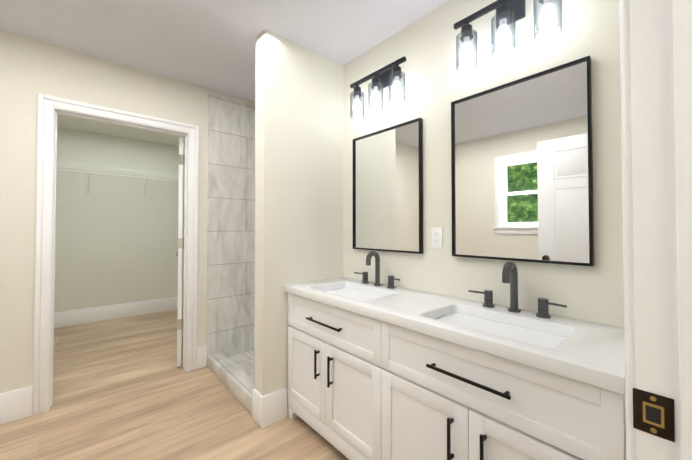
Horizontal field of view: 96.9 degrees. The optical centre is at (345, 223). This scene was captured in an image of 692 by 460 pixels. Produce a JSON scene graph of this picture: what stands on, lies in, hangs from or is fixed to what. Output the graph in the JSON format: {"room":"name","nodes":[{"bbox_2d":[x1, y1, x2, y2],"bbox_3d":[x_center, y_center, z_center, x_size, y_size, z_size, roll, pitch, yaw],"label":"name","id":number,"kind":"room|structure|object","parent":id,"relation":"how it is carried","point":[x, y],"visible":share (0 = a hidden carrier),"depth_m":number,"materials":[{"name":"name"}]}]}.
{"room":"bathroom","nodes":[
{"label":"bathroom","id":0,"kind":"room"},
{"bbox_2d":[54,127,184,312],"bbox_3d":[-3.163,0.056,4.173,2.540,2.465,0.120,1,-1,-41],"label":"wall","id":1,"kind":"structure","parent":0,"point":[116,240],"depth_m":4.11,"materials":[{"name":"white paint"}]},
{"bbox_2d":[54,297,176,328],"bbox_3d":[-3.118,1.193,4.102,2.300,0.190,0.019,1,-1,-41],"label":"baseboard","id":2,"kind":"structure","parent":1,"relation":"attached to","point":[96,314],"depth_m":4.09,"materials":[{"name":"white wood"}]},
{"bbox_2d":[56,162,178,198],"bbox_3d":[-3.022,-0.523,4.021,2.283,0.358,0.309,1,-1,-41],"label":"wire closet shelf","id":3,"kind":"object","parent":1,"relation":"attached to","point":[123,171],"visible":0.6,"depth_m":3.96,"materials":[{"name":"white metal"}]},
{"bbox_2d":[0,309,348,459],"bbox_3d":[-1.277,1.275,1.669,2.970,0.060,6.340,1,-1,-41],"label":"floor","id":4,"kind":"structure","parent":0,"point":[126,388],"depth_m":2.00,"materials":[{"name":"brown wood"}]},
{"bbox_2d":[229,350,253,378],"bbox_3d":[-0.623,1.244,2.588,0.513,0.035,0.956,1,-1,-41],"label":"pan","id":5,"kind":"object","parent":4,"relation":"on","point":[244,361],"visible":0.07,"depth_m":2.72,"materials":[{"name":"tile"}]},
{"bbox_2d":[285,291,626,459],"bbox_3d":[0.326,0.838,1.521,0.514,0.808,1.634,1,-1,-41],"label":"bathroom vanity","id":6,"kind":"object","parent":4,"relation":"on","point":[377,370],"depth_m":1.19,"materials":[{"name":"white paint"}]},
{"bbox_2d":[284,277,624,390],"bbox_3d":[0.331,0.413,1.532,0.506,0.044,1.642,1,-1,-41],"label":"countertop","id":7,"kind":"structure","parent":6,"relation":"on","point":[586,349],"depth_m":1.20,"materials":[{"name":"white stone"}]},
{"bbox_2d":[354,251,399,286],"bbox_3d":[0.175,0.287,1.941,0.126,0.222,0.396,1,-1,-41],"label":"faucet","id":8,"kind":"object","parent":7,"relation":"on","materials":[{"name":"black metal"}]},
{"bbox_2d":[468,261,566,318],"bbox_3d":[0.712,0.276,1.326,0.126,0.222,0.396,1,-1,-41],"label":"faucet","id":9,"kind":"object","parent":7,"relation":"on","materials":[{"name":"black metal"}]},
{"bbox_2d":[0,0,448,146],"bbox_3d":[-1.277,-1.249,1.713,2.970,0.060,6.340,1,-1,-41],"label":"ceiling","id":10,"kind":"structure","parent":0,"point":[209,44],"depth_m":1.93,"materials":[{"name":"white paint"}]},
{"bbox_2d":[255,29,342,415],"bbox_3d":[-0.304,0.021,2.158,0.650,2.465,0.120,1,-1,-41],"label":"wall","id":11,"kind":"structure","parent":0,"point":[299,174],"depth_m":2.03,"materials":[{"name":"white paint"}]},
{"bbox_2d":[207,351,253,413],"bbox_3d":[-0.863,1.205,2.378,0.125,0.105,0.956,1,-1,-41],"label":"sill","id":12,"kind":"structure","parent":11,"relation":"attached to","point":[235,379],"depth_m":2.32,"materials":[{"name":"tile"}]},
{"bbox_2d":[206,52,255,388],"bbox_3d":[-0.666,0.048,2.571,0.650,2.425,0.980,1,-1,-41],"label":"shower wall tile","id":13,"kind":"structure","parent":11,"relation":"attached to","point":[231,227],"depth_m":2.85,"materials":[{"name":"tile"}]},
{"bbox_2d":[0,0,623,393],"bbox_3d":[0.112,-0.014,0.103,2.670,2.465,0.120,1,-1,-41],"label":"wall","id":14,"kind":"structure","parent":0,"point":[437,83],"depth_m":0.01,"materials":[{"name":"white paint"}]},
{"bbox_2d":[0,386,32,424],"bbox_3d":[-2.403,1.150,1.672,0.975,0.190,0.019,1,-1,-41],"label":"baseboard","id":15,"kind":"structure","parent":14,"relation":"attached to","point":[15,405],"depth_m":1.94,"materials":[{"name":"white wood"}]},
{"bbox_2d":[32,93,198,415],"bbox_3d":[-1.707,0.203,2.388,0.995,2.110,0.156,1,-1,-41],"label":"door frame","id":16,"kind":"structure","parent":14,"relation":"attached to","point":[50,108],"depth_m":2.10,"materials":[{"name":"white wood"}]},
{"bbox_2d":[176,137,184,366],"bbox_3d":[-1.637,0.253,3.070,0.256,2.018,0.816,1,-1,-41],"label":"closet door","id":17,"kind":"structure","parent":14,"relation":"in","point":[180,253],"depth_m":2.70,"materials":[{"name":"white paint"}]},
{"bbox_2d":[350,57,405,119],"bbox_3d":[0.207,-0.871,1.975,0.142,0.292,0.470,1,-1,-41],"label":"sconce","id":18,"kind":"object","parent":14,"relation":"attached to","point":[382,78],"visible":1,"depth_m":1.94,"materials":[{"name":"clear glass"}]},
{"bbox_2d":[353,118,422,253],"bbox_3d":[0.248,-0.214,2.000,0.028,0.790,0.580,1,-1,-41],"label":"mirror","id":19,"kind":"object","parent":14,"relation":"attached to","point":[387,189],"visible":0.98,"depth_m":1.96,"materials":[{"name":"black mirror"}]},
{"bbox_2d":[431,227,442,247],"bbox_3d":[0.507,0.081,1.715,0.009,0.115,0.070,1,-1,-41],"label":"duplex electrical outlet","id":20,"kind":"object","parent":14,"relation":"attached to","point":[436,237],"visible":1,"depth_m":1.71,"materials":[{"name":"white plastic"}]},
{"bbox_2d":[454,0,562,71],"bbox_3d":[0.721,-0.911,1.388,0.142,0.292,0.470,1,-1,-41],"label":"sconce","id":21,"kind":"object","parent":14,"relation":"attached to","point":[508,12],"visible":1,"depth_m":1.38,"materials":[{"name":"clear glass"}]},
{"bbox_2d":[451,55,593,266],"bbox_3d":[0.762,-0.238,1.413,0.028,0.818,0.588,1,-1,-41],"label":"mirror","id":22,"kind":"object","parent":14,"relation":"attached to","point":[521,169],"visible":0.96,"depth_m":1.36,"materials":[{"name":"black mirror"}]},
{"bbox_2d":[619,0,691,459],"bbox_3d":[0.125,0.163,0.123,1.080,2.110,0.138,1,-1,-41],"label":"door frame","id":23,"kind":"structure","parent":14,"relation":"attached to","point":[656,77],"depth_m":0.45,"materials":[{"name":"white wood"}]}
]}

